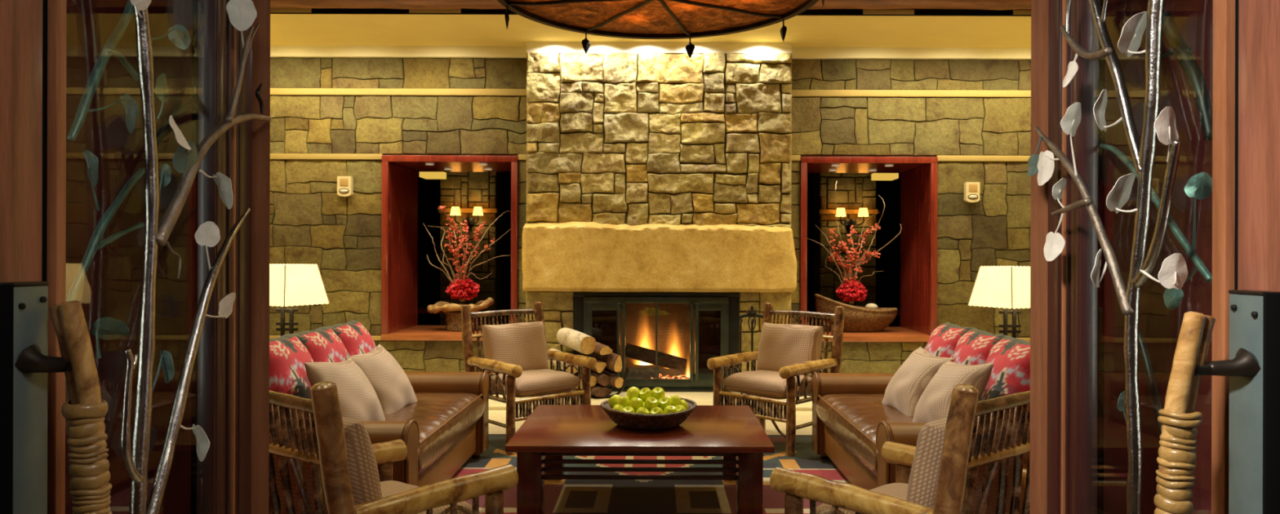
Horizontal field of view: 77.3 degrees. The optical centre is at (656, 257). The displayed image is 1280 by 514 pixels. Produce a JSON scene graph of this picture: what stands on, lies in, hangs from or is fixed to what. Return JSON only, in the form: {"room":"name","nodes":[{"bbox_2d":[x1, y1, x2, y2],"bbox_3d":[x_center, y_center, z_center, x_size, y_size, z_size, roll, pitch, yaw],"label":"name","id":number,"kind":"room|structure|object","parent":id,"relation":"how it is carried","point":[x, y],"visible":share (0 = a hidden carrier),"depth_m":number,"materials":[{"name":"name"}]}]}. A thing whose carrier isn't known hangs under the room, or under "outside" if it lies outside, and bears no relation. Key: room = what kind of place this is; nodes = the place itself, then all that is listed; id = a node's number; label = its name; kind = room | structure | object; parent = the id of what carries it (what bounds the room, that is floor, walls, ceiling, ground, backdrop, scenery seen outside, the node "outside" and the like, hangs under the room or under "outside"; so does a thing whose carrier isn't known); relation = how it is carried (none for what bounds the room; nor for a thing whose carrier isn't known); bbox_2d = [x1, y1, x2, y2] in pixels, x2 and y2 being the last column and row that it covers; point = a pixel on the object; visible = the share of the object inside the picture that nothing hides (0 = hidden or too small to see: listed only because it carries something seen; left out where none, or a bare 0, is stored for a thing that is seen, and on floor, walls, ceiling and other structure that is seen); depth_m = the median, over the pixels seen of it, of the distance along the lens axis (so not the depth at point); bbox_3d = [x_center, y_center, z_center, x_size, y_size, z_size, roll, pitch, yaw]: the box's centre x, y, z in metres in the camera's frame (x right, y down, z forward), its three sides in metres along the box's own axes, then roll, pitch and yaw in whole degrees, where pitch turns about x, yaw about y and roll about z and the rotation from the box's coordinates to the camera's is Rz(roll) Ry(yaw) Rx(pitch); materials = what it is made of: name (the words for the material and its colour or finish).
{"room":"hotel lobby","nodes":[
{"label":"hotel lobby","id":0,"kind":"room"},
{"bbox_2d":[269,57,526,372],"bbox_3d":[-2.907,-0.368,8.734,3.089,3.625,0.036,0,0,0],"label":"stone wall","id":1,"kind":"structure","parent":0,"point":[421,114],"depth_m":8.73,"materials":[{"name":"stone"}]},
{"bbox_2d":[337,176,353,196],"bbox_3d":[-3.387,-0.766,8.691,0.150,0.220,0.083,0,0,0],"label":"fire alarm","id":2,"kind":"object","parent":1,"relation":"attached to","point":[344,184],"visible":1,"depth_m":8.67,"materials":[{"name":"beige plastic"}]},
{"bbox_2d":[339,178,347,186],"bbox_3d":[-3.387,-0.811,8.665,0.090,0.080,0.006,0,0,0],"label":"grille","id":3,"kind":"object","parent":2,"relation":"attached to","point":[343,182],"depth_m":8.66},
{"bbox_2d":[438,171,502,325],"bbox_3d":[-3.065,-0.259,13.230,0.940,3.405,0.540,0,0,0],"label":"wall","id":4,"kind":"structure","parent":0,"point":[464,190],"depth_m":12.99,"materials":[{"name":"stone"}]},
{"bbox_2d":[449,206,483,224],"bbox_3d":[-3.044,-0.661,12.887,0.530,0.287,0.305,0,0,0],"label":"wall sconce","id":5,"kind":"object","parent":4,"relation":"attached to","point":[477,211],"visible":0.94,"depth_m":12.78,"materials":[{"name":"fabric"}]},
{"bbox_2d":[65,0,1213,513],"bbox_3d":[0.002,-0.700,2.190,9.000,4.300,0.140,0,0,0],"label":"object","id":6,"kind":"structure","parent":0,"point":[111,286],"depth_m":2.12,"materials":[{"name":"glass"}]},
{"bbox_2d":[0,0,271,513],"bbox_3d":[-0.985,0.147,1.595,0.181,2.560,0.787,0,0,-4],"label":"door","id":7,"kind":"structure","parent":6,"relation":"in","point":[45,340],"depth_m":1.49,"materials":[{"name":"brown wood"}]},
{"bbox_2d":[250,0,270,513],"bbox_3d":[-1.065,0.117,2.132,0.056,2.660,0.323,0,0,-27],"label":"trim","id":8,"kind":"structure","parent":6,"relation":"attached to","point":[260,144],"depth_m":2.00,"materials":[{"name":"orange wood"}]},
{"bbox_2d":[191,0,1105,513],"bbox_3d":[-0.023,0.100,2.105,2.385,2.700,0.030,0,0,0],"label":"trim","id":9,"kind":"structure","parent":6,"relation":"attached to","point":[1101,82],"depth_m":2.09,"materials":[{"name":"black"}]},
{"bbox_2d":[1029,0,1048,513],"bbox_3d":[1.029,0.123,2.145,0.080,2.660,0.346,0,0,34],"label":"trim","id":10,"kind":"structure","parent":6,"relation":"attached to","point":[1039,8],"depth_m":2.00,"materials":[{"name":"orange wood"}]},
{"bbox_2d":[1027,0,1279,513],"bbox_3d":[0.921,0.153,1.595,0.214,2.560,0.777,0,0,0],"label":"door","id":11,"kind":"structure","parent":6,"relation":"in","point":[1242,124],"depth_m":1.47,"materials":[{"name":"brown wood"}]},
{"bbox_2d":[269,57,1031,373],"bbox_3d":[0.002,-0.700,9.286,8.900,4.300,1.068,0,0,0],"label":"wall","id":12,"kind":"structure","parent":0,"point":[832,155],"depth_m":8.75,"materials":[{"name":"stone"}]},
{"bbox_2d":[381,155,518,341],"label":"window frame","id":13,"kind":"structure","parent":12,"relation":"in","point":[399,185],"depth_m":8.95,"materials":[{"name":"red wood"}]},
{"bbox_2d":[426,297,494,331],"bbox_3d":[-2.256,0.650,9.208,0.758,0.371,0.506,0,0,0],"label":"wooden stand","id":14,"kind":"object","parent":13,"relation":"on","point":[453,312],"visible":0.6,"depth_m":9.04,"materials":[{"name":"wood"}]},
{"bbox_2d":[422,204,511,302],"bbox_3d":[-2.175,-0.037,9.183,1.096,1.108,0.488,0,0,0],"label":"flower arrangement","id":15,"kind":"object","parent":14,"relation":"in","point":[460,287],"visible":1,"depth_m":9.17,"materials":[{"name":"plant"}]},
{"bbox_2d":[269,335,1030,342],"bbox_3d":[-0.003,0.895,8.732,8.900,0.050,0.055,0,0,0],"label":"trim","id":16,"kind":"structure","parent":12,"relation":"attached to","point":[374,337],"depth_m":8.70,"materials":[{"name":"stone"}]},
{"bbox_2d":[270,153,1030,161],"bbox_3d":[0.003,-1.085,8.732,8.900,0.063,0.055,0,0,0],"label":"trim","id":17,"kind":"structure","parent":12,"relation":"attached to","point":[273,156],"depth_m":8.70,"materials":[{"name":"stone"}]},
{"bbox_2d":[270,45,1031,59],"bbox_3d":[0.007,-2.230,8.720,8.900,0.120,0.080,0,0,0],"label":"trim","id":18,"kind":"structure","parent":12,"relation":"attached to","point":[276,51],"depth_m":8.68,"materials":[{"name":"beige paint"}]},
{"bbox_2d":[270,88,1031,97],"bbox_3d":[0.005,-1.794,8.732,8.900,0.073,0.055,0,0,0],"label":"trim","id":19,"kind":"structure","parent":12,"relation":"attached to","point":[273,91],"depth_m":8.70,"materials":[{"name":"wood"}]},
{"bbox_2d":[800,156,937,342],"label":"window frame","id":20,"kind":"structure","parent":12,"relation":"in","point":[919,175],"depth_m":8.93,"materials":[{"name":"red wood"}]},
{"bbox_2d":[814,293,897,332],"bbox_3d":[2.292,0.638,9.200,0.969,0.430,0.524,0,0,0],"label":"basket","id":21,"kind":"object","parent":20,"relation":"on","point":[856,318],"visible":0.77,"depth_m":9.03,"materials":[{"name":"wicker"}]},
{"bbox_2d":[807,182,901,303],"bbox_3d":[2.235,-0.166,9.187,1.071,1.406,0.451,0,0,0],"label":"flower arrangement","id":22,"kind":"object","parent":21,"relation":"in","point":[851,291],"visible":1,"depth_m":9.17,"materials":[{"name":"plant"}]},
{"bbox_2d":[865,303,877,309],"bbox_3d":[2.448,0.570,9.120,0.141,0.082,0.110,0,0,0],"label":"stone","id":23,"kind":"object","parent":21,"relation":"in","point":[871,306],"visible":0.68,"depth_m":9.08,"materials":[{"name":"stone"}]},
{"bbox_2d":[964,182,980,202],"bbox_3d":[3.428,-0.703,8.691,0.150,0.220,0.083,0,0,0],"label":"fire alarm","id":24,"kind":"object","parent":12,"relation":"attached to","point":[971,189],"visible":1,"depth_m":8.67,"materials":[{"name":"beige plastic"}]},
{"bbox_2d":[968,184,977,191],"bbox_3d":[3.428,-0.748,8.665,0.090,0.080,0.006,0,0,0],"label":"grille","id":25,"kind":"object","parent":24,"relation":"attached to","point":[972,188],"depth_m":8.66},
{"bbox_2d":[488,391,812,435],"bbox_3d":[-0.004,1.472,6.700,10.000,0.115,16.600,0,0,0],"label":"floor","id":26,"kind":"structure","parent":0,"point":[497,415],"depth_m":7.52,"materials":[{"name":"stone"}]},
{"bbox_2d":[552,361,626,398],"bbox_3d":[-0.696,1.238,8.120,0.784,0.427,0.264,0,0,0],"label":"log holder","id":27,"kind":"object","parent":26,"relation":"on","point":[624,372],"visible":0.23,"depth_m":7.99,"materials":[{"name":"metal"}]},
{"bbox_2d":[555,368,582,389],"bbox_3d":[-0.895,1.249,8.148,0.145,0.184,0.457,0,0,-36],"label":"log","id":28,"kind":"object","parent":27,"relation":"on","point":[556,369],"visible":0.05,"depth_m":7.99,"materials":[{"name":"brown wood"}]},
{"bbox_2d":[547,348,577,373],"bbox_3d":[-0.961,1.061,8.155,0.164,0.212,0.478,0,0,-35],"label":"log","id":29,"kind":"object","parent":28,"relation":"on","point":[568,370],"visible":0.27,"depth_m":8.02,"materials":[{"name":"brown wood"}]},
{"bbox_2d":[590,382,612,397],"bbox_3d":[-0.649,1.329,8.133,0.206,0.137,0.412,0,0,-36],"label":"log","id":30,"kind":"object","parent":27,"relation":"on","point":[598,391],"visible":0.45,"depth_m":7.97,"materials":[{"name":"brown wood"}]},
{"bbox_2d":[573,370,596,386],"bbox_3d":[-0.773,1.217,8.147,0.114,0.154,0.453,0,0,-36],"label":"log","id":31,"kind":"object","parent":30,"relation":"on","point":[593,380],"visible":0.2,"depth_m":7.98,"materials":[{"name":"brown wood"}]},
{"bbox_2d":[581,367,610,386],"bbox_3d":[-0.633,1.208,8.150,0.113,0.161,0.454,0,0,-36],"label":"log","id":32,"kind":"object","parent":30,"relation":"on","point":[602,380],"visible":0.46,"depth_m":7.98,"materials":[{"name":"brown wood"}]},
{"bbox_2d":[573,353,606,373],"bbox_3d":[-0.685,1.080,8.151,0.133,0.160,0.453,0,0,-36],"label":"log","id":33,"kind":"object","parent":32,"relation":"on","point":[600,366],"visible":0.37,"depth_m":7.98,"materials":[{"name":"brown wood"}]},
{"bbox_2d":[601,370,623,388],"bbox_3d":[-0.495,1.231,8.139,0.114,0.155,0.433,0,0,-35],"label":"log","id":34,"kind":"object","parent":30,"relation":"on","point":[617,382],"visible":0.57,"depth_m":7.98,"materials":[{"name":"brown wood"}]},
{"bbox_2d":[591,351,622,372],"bbox_3d":[-0.512,1.040,8.145,0.105,0.217,0.459,0,0,-35],"label":"log","id":35,"kind":"object","parent":34,"relation":"on","point":[613,362],"visible":0.6,"depth_m":8.01,"materials":[{"name":"brown wood"}]},
{"bbox_2d":[580,342,613,355],"bbox_3d":[-0.630,0.908,8.151,0.151,0.140,0.451,0,0,-36],"label":"log","id":36,"kind":"object","parent":35,"relation":"on","point":[602,349],"visible":0.48,"depth_m":7.98,"materials":[{"name":"brown wood"}]},
{"bbox_2d":[556,327,595,355],"bbox_3d":[-0.823,0.855,8.173,0.190,0.236,0.520,0,0,-36],"label":"log","id":37,"kind":"object","parent":36,"relation":"on","point":[572,339],"visible":1,"depth_m":8.03,"materials":[{"name":"brown wood"}]},
{"bbox_2d":[450,434,851,513],"bbox_3d":[-0.054,1.446,4.425,4.600,0.005,4.150,0,0,0],"label":"area rug","id":38,"kind":"object","parent":26,"relation":"on","point":[561,496],"visible":0.21,"depth_m":5.00,"materials":[{"name":"carpet"}]},
{"bbox_2d":[268,381,518,513],"bbox_3d":[-1.060,0.918,2.912,0.780,1.079,0.808,0,0,37],"label":"armchair","id":39,"kind":"object","parent":38,"relation":"on","point":[322,461],"visible":0.71,"depth_m":2.59,"materials":[{"name":"wood"}]},
{"bbox_2d":[271,404,382,513],"bbox_3d":[-1.161,0.742,2.778,0.562,0.420,0.211,0,0,37],"label":"chair back","id":40,"kind":"object","parent":39,"relation":"on","point":[362,462],"depth_m":2.61,"materials":[{"name":"wood"}]},
{"bbox_2d":[280,480,481,513],"bbox_3d":[-1.042,0.984,2.938,0.589,0.176,0.563,0,0,37],"label":"seat cushion","id":41,"kind":"object","parent":39,"relation":"on","point":[388,488],"depth_m":3.05,"materials":[{"name":"fabric"}]},
{"bbox_2d":[359,371,489,487],"bbox_3d":[-1.777,1.033,4.860,1.132,0.837,1.958,0,0,0],"label":"leather sofa","id":42,"kind":"object","parent":38,"relation":"on","point":[446,425],"visible":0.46,"depth_m":4.87,"materials":[{"name":"brown leather"}]},
{"bbox_2d":[269,333,313,399],"bbox_3d":[-2.021,0.690,4.369,0.338,0.498,0.525,0,0,0],"label":"cushion","id":43,"kind":"object","parent":42,"relation":"on","point":[287,354],"visible":0.3,"depth_m":4.24,"materials":[{"name":"fabric"}]},
{"bbox_2d":[285,326,348,363],"bbox_3d":[-2.021,0.690,4.859,0.338,0.498,0.525,0,0,0],"label":"cushion","id":44,"kind":"object","parent":42,"relation":"on","point":[322,344],"visible":0.31,"depth_m":4.75,"materials":[{"name":"fabric"}]},
{"bbox_2d":[303,358,385,421],"bbox_3d":[-1.683,0.762,4.351,0.298,0.432,0.518,0,0,9],"label":"pillow","id":45,"kind":"object","parent":42,"relation":"on","point":[358,400],"visible":0.61,"depth_m":4.25,"materials":[{"name":"beige fabric"}]},
{"bbox_2d":[321,320,375,356],"bbox_3d":[-2.021,0.690,5.349,0.338,0.498,0.525,0,0,0],"label":"cushion","id":46,"kind":"object","parent":42,"relation":"on","point":[357,340],"visible":0.26,"depth_m":5.23,"materials":[{"name":"fabric"}]},
{"bbox_2d":[345,344,417,414],"bbox_3d":[-1.674,0.764,4.893,0.294,0.408,0.493,0,0,3],"label":"pillow","id":47,"kind":"object","parent":42,"relation":"on","point":[392,386],"visible":0.65,"depth_m":4.77,"materials":[{"name":"beige fabric"}]},
{"bbox_2d":[384,392,484,475],"bbox_3d":[-1.723,1.037,4.860,1.023,0.246,1.537,0,0,0],"label":"seat cushion","id":48,"kind":"object","parent":42,"relation":"on","point":[443,420],"depth_m":4.80,"materials":[{"name":"brown leather"}]},
{"bbox_2d":[460,302,596,455],"bbox_3d":[-1.018,0.918,6.296,0.780,1.079,0.808,0,0,-42],"label":"armchair","id":49,"kind":"object","parent":38,"relation":"on","point":[516,356],"visible":0.81,"depth_m":6.25,"materials":[{"name":"fabric"}]},
{"bbox_2d":[482,321,548,376],"bbox_3d":[-1.130,0.742,6.420,0.562,0.420,0.211,0,0,-42],"label":"cushion","id":50,"kind":"object","parent":49,"relation":"on","point":[523,344],"depth_m":6.36,"materials":[{"name":"fabric"}]},
{"bbox_2d":[490,368,581,398],"bbox_3d":[-0.996,0.985,6.273,0.589,0.176,0.563,0,0,-42],"label":"seat cushion","id":51,"kind":"object","parent":49,"relation":"on","point":[535,383],"depth_m":6.10,"materials":[{"name":"fabric"}]},
{"bbox_2d":[505,404,774,513],"bbox_3d":[-0.089,1.220,4.760,1.410,0.460,1.160,0,0,0],"label":"coffee table","id":52,"kind":"object","parent":38,"relation":"on","point":[550,433],"visible":0.98,"depth_m":4.27,"materials":[{"name":"brown wood"}]},
{"bbox_2d":[600,396,696,430],"bbox_3d":[-0.048,0.924,4.720,0.567,0.125,0.567,0,0,-35],"label":"woven bowl","id":53,"kind":"object","parent":52,"relation":"on","point":[633,421],"visible":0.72,"depth_m":4.52,"materials":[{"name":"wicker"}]},
{"bbox_2d":[608,395,620,408],"bbox_3d":[-0.245,0.857,4.726,0.087,0.087,0.080,0,0,14],"label":"apple","id":54,"kind":"object","parent":53,"relation":"in","point":[612,402],"visible":0.64,"depth_m":4.70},
{"bbox_2d":[612,404,623,411],"bbox_3d":[-0.219,0.899,4.637,0.080,0.087,0.086,0,0,25],"label":"apple","id":55,"kind":"object","parent":53,"relation":"in","point":[617,407],"visible":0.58,"depth_m":4.61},
{"bbox_2d":[617,395,630,407],"bbox_3d":[-0.190,0.853,4.665,0.081,0.081,0.080,0,0,14],"label":"apple","id":56,"kind":"object","parent":55,"relation":"on","point":[624,402],"visible":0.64,"depth_m":4.63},
{"bbox_2d":[621,406,635,413],"bbox_3d":[-0.164,0.899,4.573,0.080,0.086,0.084,0,0,5],"label":"apple","id":57,"kind":"object","parent":53,"relation":"in","point":[627,409],"visible":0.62,"depth_m":4.56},
{"bbox_2d":[629,397,643,412],"bbox_3d":[-0.118,0.855,4.622,0.082,0.083,0.080,0,0,24],"label":"apple","id":58,"kind":"object","parent":53,"relation":"in","point":[635,403],"visible":0.75,"depth_m":4.59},
{"bbox_2d":[635,407,649,414],"bbox_3d":[-0.082,0.897,4.541,0.086,0.087,0.080,0,0,25],"label":"apple","id":59,"kind":"object","parent":53,"relation":"in","point":[643,411],"visible":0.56,"depth_m":4.52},
{"bbox_2d":[644,396,657,412],"bbox_3d":[-0.030,0.852,4.614,0.080,0.087,0.086,0,0,-18],"label":"apple","id":60,"kind":"object","parent":53,"relation":"in","point":[651,402],"visible":0.85,"depth_m":4.59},
{"bbox_2d":[649,407,663,414],"bbox_3d":[0.001,0.897,4.540,0.080,0.087,0.086,0,0,31],"label":"apple","id":61,"kind":"object","parent":53,"relation":"in","point":[656,411],"visible":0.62,"depth_m":4.52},
{"bbox_2d":[657,397,671,411],"bbox_3d":[0.044,0.858,4.648,0.080,0.088,0.086,0,0,3],"label":"apple","id":62,"kind":"object","parent":53,"relation":"in","point":[663,402],"visible":0.71,"depth_m":4.62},
{"bbox_2d":[663,405,677,414],"bbox_3d":[0.079,0.897,4.584,0.080,0.082,0.082,0,0,-15],"label":"apple","id":63,"kind":"object","parent":53,"relation":"in","point":[669,409],"visible":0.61,"depth_m":4.56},
{"bbox_2d":[675,404,686,412],"bbox_3d":[0.133,0.904,4.643,0.080,0.087,0.086,0,0,25],"label":"apple","id":64,"kind":"object","parent":53,"relation":"in","point":[680,408],"visible":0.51,"depth_m":4.63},
{"bbox_2d":[680,400,688,409],"bbox_3d":[0.145,0.889,4.741,0.085,0.087,0.080,0,0,14],"label":"apple","id":65,"kind":"object","parent":53,"relation":"in","point":[684,403],"visible":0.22,"depth_m":4.72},
{"bbox_2d":[668,395,681,407],"bbox_3d":[0.105,0.857,4.708,0.086,0.087,0.080,0,0,16],"label":"apple","id":66,"kind":"object","parent":65,"relation":"on","point":[675,401],"visible":0.56,"depth_m":4.68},
{"bbox_3d":[-0.104,0.911,4.694,0.081,0.080,0.081,-13,22,10],"label":"apple","id":67,"kind":"object","parent":53,"relation":"in","visible":0},
{"bbox_2d":[626,386,639,399],"bbox_3d":[-0.136,0.809,4.707,0.081,0.086,0.086,0,0,-2],"label":"apple","id":68,"kind":"object","parent":67,"relation":"on","point":[633,392],"visible":0.7,"depth_m":4.68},
{"bbox_2d":[639,387,652,402],"bbox_3d":[-0.063,0.812,4.696,0.080,0.087,0.087,0,0,36],"label":"apple","id":69,"kind":"object","parent":67,"relation":"on","point":[645,393],"visible":0.7,"depth_m":4.67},
{"label":"apple","id":70,"kind":"object","parent":53,"relation":"in","visible":0},
{"bbox_2d":[651,387,665,399],"bbox_3d":[0.008,0.811,4.706,0.080,0.087,0.085,0,0,8],"label":"apple","id":71,"kind":"object","parent":70,"relation":"on","point":[657,393],"visible":0.7,"depth_m":4.68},
{"bbox_2d":[706,302,844,457],"bbox_3d":[0.942,0.923,6.277,0.780,1.079,0.808,0,0,44],"label":"armchair","id":72,"kind":"object","parent":38,"relation":"on","point":[788,357],"visible":0.89,"depth_m":6.22,"materials":[{"name":"fabric"}]},
{"bbox_2d":[722,369,812,399],"bbox_3d":[0.921,0.990,6.253,0.589,0.176,0.563,0,0,44],"label":"seat cushion","id":73,"kind":"object","parent":72,"relation":"on","point":[768,384],"depth_m":6.08,"materials":[{"name":"fabric"}]},
{"bbox_2d":[756,322,822,377],"bbox_3d":[1.059,0.748,6.398,0.562,0.420,0.211,0,0,44],"label":"cushion","id":74,"kind":"object","parent":72,"relation":"on","point":[780,345],"depth_m":6.33,"materials":[{"name":"fabric"}]},
{"bbox_2d":[769,384,1030,513],"bbox_3d":[0.967,0.924,2.903,0.780,1.079,0.808,0,0,-38],"label":"armchair","id":75,"kind":"object","parent":38,"relation":"on","point":[970,460],"visible":0.81,"depth_m":2.59,"materials":[{"name":"wood"}]},
{"bbox_2d":[816,483,1008,513],"bbox_3d":[0.946,0.990,2.927,0.589,0.176,0.563,0,0,-38],"label":"seat cushion","id":76,"kind":"object","parent":75,"relation":"on","point":[899,491],"depth_m":3.06,"materials":[{"name":"fabric"}]},
{"bbox_2d":[906,407,1025,513],"bbox_3d":[1.071,0.748,2.772,0.562,0.420,0.211,0,0,-38],"label":"chair back","id":77,"kind":"object","parent":75,"relation":"on","point":[925,471],"depth_m":2.60,"materials":[{"name":"wood"}]},
{"bbox_2d":[811,372,1030,513],"bbox_3d":[1.686,1.044,4.860,1.132,0.837,1.958,0,0,0],"label":"leather sofa","id":78,"kind":"object","parent":38,"relation":"on","point":[851,425],"visible":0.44,"depth_m":4.90,"materials":[{"name":"brown leather"}]},
{"bbox_2d":[816,394,913,476],"bbox_3d":[1.632,1.047,4.860,1.023,0.246,1.537,0,0,0],"label":"seat cushion","id":79,"kind":"object","parent":78,"relation":"on","point":[853,420],"depth_m":4.80,"materials":[{"name":"brown leather"}]},
{"bbox_2d":[881,346,954,417],"bbox_3d":[1.582,0.777,4.890,0.308,0.407,0.489,0,0,0],"label":"pillow","id":80,"kind":"object","parent":78,"relation":"on","point":[904,391],"visible":0.66,"depth_m":4.77,"materials":[{"name":"beige fabric"}]},
{"bbox_2d":[924,322,977,358],"bbox_3d":[1.932,0.702,5.351,0.338,0.498,0.525,0,0,0],"label":"cushion","id":81,"kind":"object","parent":78,"relation":"on","point":[943,341],"visible":0.32,"depth_m":5.23,"materials":[{"name":"fabric"}]},
{"bbox_2d":[912,360,993,422],"bbox_3d":[1.595,0.768,4.348,0.298,0.433,0.496,0,0,-11],"label":"pillow","id":82,"kind":"object","parent":78,"relation":"on","point":[934,403],"visible":0.59,"depth_m":4.25,"materials":[{"name":"beige fabric"}]},
{"bbox_2d":[950,328,1012,365],"bbox_3d":[1.932,0.702,4.861,0.338,0.498,0.525,0,0,0],"label":"cushion","id":83,"kind":"object","parent":78,"relation":"on","point":[974,347],"visible":0.26,"depth_m":4.75,"materials":[{"name":"fabric"}]},
{"bbox_2d":[979,335,1030,418],"bbox_3d":[1.932,0.702,4.371,0.338,0.498,0.525,0,0,0],"label":"cushion","id":84,"kind":"object","parent":78,"relation":"on","point":[1010,357],"visible":0.25,"depth_m":4.24,"materials":[{"name":"fabric"}]},
{"bbox_2d":[573,292,739,392],"bbox_3d":[-0.003,0.894,8.440,1.750,1.040,0.121,0,0,0],"label":"fireplace","id":85,"kind":"object","parent":26,"relation":"on","point":[596,314],"visible":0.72,"depth_m":8.44,"materials":[{"name":"metal"}]},
{"bbox_2d":[738,305,763,371],"bbox_3d":[0.977,0.974,8.200,0.250,0.957,0.250,0,0,-45],"label":"stand","id":86,"kind":"object","parent":26,"relation":"on","point":[750,314],"visible":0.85,"depth_m":8.19,"materials":[{"name":"metal"}]},
{"bbox_2d":[739,318,742,394],"bbox_3d":[0.867,1.017,8.166,0.049,0.784,0.025,0,0,0],"label":"poker","id":87,"kind":"object","parent":86,"relation":"hanging from","point":[740,319],"visible":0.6,"depth_m":8.16,"materials":[{"name":"metal"}]},
{"bbox_2d":[751,318,754,371],"bbox_3d":[0.976,1.019,8.137,0.100,0.787,0.043,0,0,0],"label":"shovel","id":88,"kind":"object","parent":86,"relation":"hanging from","point":[753,319],"visible":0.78,"depth_m":8.14,"materials":[{"name":"metal"}]},
{"bbox_3d":[-2.967,1.146,6.420,0.600,0.590,0.560,0,0,0],"label":"end table","id":89,"kind":"object","parent":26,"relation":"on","visible":0},
{"bbox_2d":[269,263,329,336],"bbox_3d":[-2.965,0.454,6.420,0.452,0.795,0.453,0,0,24],"label":"table lamp","id":90,"kind":"object","parent":89,"relation":"on","point":[291,285],"visible":0.69,"depth_m":6.31,"materials":[{"name":"fabric"}]},
{"bbox_3d":[2.832,1.163,6.420,0.600,0.590,0.560,0,0,0],"label":"end table","id":91,"kind":"object","parent":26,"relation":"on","visible":0},
{"bbox_2d":[967,266,1030,338],"bbox_3d":[2.834,0.471,6.420,0.452,0.795,0.453,0,0,-24],"label":"table lamp","id":92,"kind":"object","parent":91,"relation":"on","point":[1003,287],"visible":0.72,"depth_m":6.30,"materials":[{"name":"fabric"}]},
{"bbox_2d":[270,8,1031,47],"bbox_3d":[0.007,-2.342,8.160,8.900,0.115,1.220,0,0,0],"label":"ceiling","id":93,"kind":"structure","parent":0,"point":[286,29],"depth_m":8.11,"materials":[{"name":"beige paint"}]},
{"bbox_2d":[270,0,1031,9],"bbox_3d":[0.007,-2.419,7.435,8.959,0.228,0.222,0,0,0],"label":"ceiling beam","id":94,"kind":"structure","parent":93,"relation":"attached to","point":[393,4],"depth_m":7.38,"materials":[{"name":"wood"}]},
{"bbox_2d":[270,7,1031,16],"bbox_3d":[0.007,-2.313,7.535,8.900,0.053,0.030,0,0,0],"label":"trim","id":95,"kind":"structure","parent":93,"relation":"attached to","point":[314,11],"depth_m":7.52,"materials":[{"name":"black"}]},
{"bbox_2d":[270,7,1031,14],"bbox_3d":[0.037,-2.311,7.517,7.485,0.040,0.010,0,0,0],"label":"trim","id":96,"kind":"structure","parent":95,"relation":"attached to","point":[272,10],"depth_m":7.51,"materials":[{"name":"wood"}]},
{"bbox_2d":[525,53,791,377],"bbox_3d":[0.023,-0.360,8.825,2.817,3.620,0.650,0,0,0],"label":"fireplace","id":97,"kind":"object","parent":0,"point":[673,319],"depth_m":9.10,"materials":[{"name":"stone"}]},
{"bbox_2d":[521,221,796,292],"bbox_3d":[0.029,-0.004,8.425,2.882,0.744,0.208,0,0,0],"label":"lintel slab","id":98,"kind":"object","parent":97,"relation":"attached to","point":[573,255],"visible":1,"depth_m":8.33,"materials":[{"name":"stone"}]},
{"bbox_2d":[526,41,791,53],"bbox_3d":[0.028,-2.230,8.585,2.817,0.120,0.190,0,0,0],"label":"trim","id":99,"kind":"structure","parent":97,"relation":"attached to","point":[531,46],"depth_m":8.49,"materials":[{"name":"beige paint"}]},
{"bbox_3d":[-0.004,1.355,8.746,0.725,0.076,0.313,0,0,0],"label":"grate","id":100,"kind":"object","parent":97,"relation":"on","visible":0},
{"bbox_2d":[649,373,689,378],"bbox_3d":[0.014,1.329,8.768,0.726,0.072,0.282,0,0,0],"label":"embers","id":101,"kind":"object","parent":100,"relation":"on","point":[682,376],"visible":0.31,"depth_m":8.71},
{"bbox_2d":[625,367,659,378],"bbox_3d":[-0.167,1.268,8.693,0.378,0.138,0.147,0,0,-9],"label":"log","id":102,"kind":"object","parent":101,"relation":"on","point":[631,373],"visible":0.68,"depth_m":8.63,"materials":[{"name":"wood"}]},
{"bbox_2d":[625,343,687,373],"bbox_3d":[-0.011,1.109,8.763,0.699,0.332,0.167,0,0,-5],"label":"log","id":103,"kind":"object","parent":101,"relation":"on","point":[633,352],"visible":0.91,"depth_m":8.71,"materials":[{"name":"wood"}]},
{"bbox_2d":[526,52,791,372],"bbox_3d":[0.023,-0.360,8.473,2.827,3.628,0.078,0,0,0],"label":"stone wall","id":104,"kind":"structure","parent":0,"point":[673,131],"depth_m":8.47,"materials":[{"name":"stone"}]},
{"bbox_2d":[416,171,902,327],"bbox_3d":[0.002,-0.550,12.410,10.200,4.000,5.180,0,0,0],"label":"niche interior","id":105,"kind":"structure","parent":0,"point":[887,281],"depth_m":14.90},
{"bbox_2d":[419,171,447,179],"bbox_3d":[-3.453,-1.300,12.360,0.340,0.160,0.380,0,0,0],"label":"light","id":106,"kind":"object","parent":105,"relation":"attached to","point":[425,175],"visible":0.54,"depth_m":12.18,"materials":[{"name":"metal"}]},
{"bbox_2d":[870,173,898,180],"bbox_3d":[3.522,-1.280,12.360,0.340,0.160,0.380,0,0,0],"label":"light","id":107,"kind":"object","parent":105,"relation":"attached to","point":[874,176],"visible":0.46,"depth_m":12.18,"materials":[{"name":"metal"}]},
{"bbox_2d":[813,173,877,326],"bbox_3d":[3.110,-0.241,13.230,0.940,3.400,0.540,0,0,0],"label":"wall","id":108,"kind":"structure","parent":0,"point":[854,191],"depth_m":12.99,"materials":[{"name":"stone"}]},
{"bbox_2d":[835,208,868,226],"bbox_3d":[3.131,-0.642,12.887,0.530,0.287,0.305,0,0,0],"label":"wall sconce","id":109,"kind":"object","parent":108,"relation":"attached to","point":[863,212],"visible":1,"depth_m":12.79,"materials":[{"name":"fabric"}]},
{"bbox_3d":[0.008,-2.850,4.800,8.900,0.100,5.600,0,0,0],"label":"ceiling","id":110,"kind":"structure","parent":0,"visible":0},
{"bbox_2d":[497,0,824,57],"bbox_3d":[0.006,-2.121,4.850,2.014,1.358,2.014,0,0,0],"label":"chandelier","id":111,"kind":"object","parent":110,"relation":"hanging from","point":[624,19],"visible":1,"depth_m":5.30,"materials":[{"name":"brown metal"}]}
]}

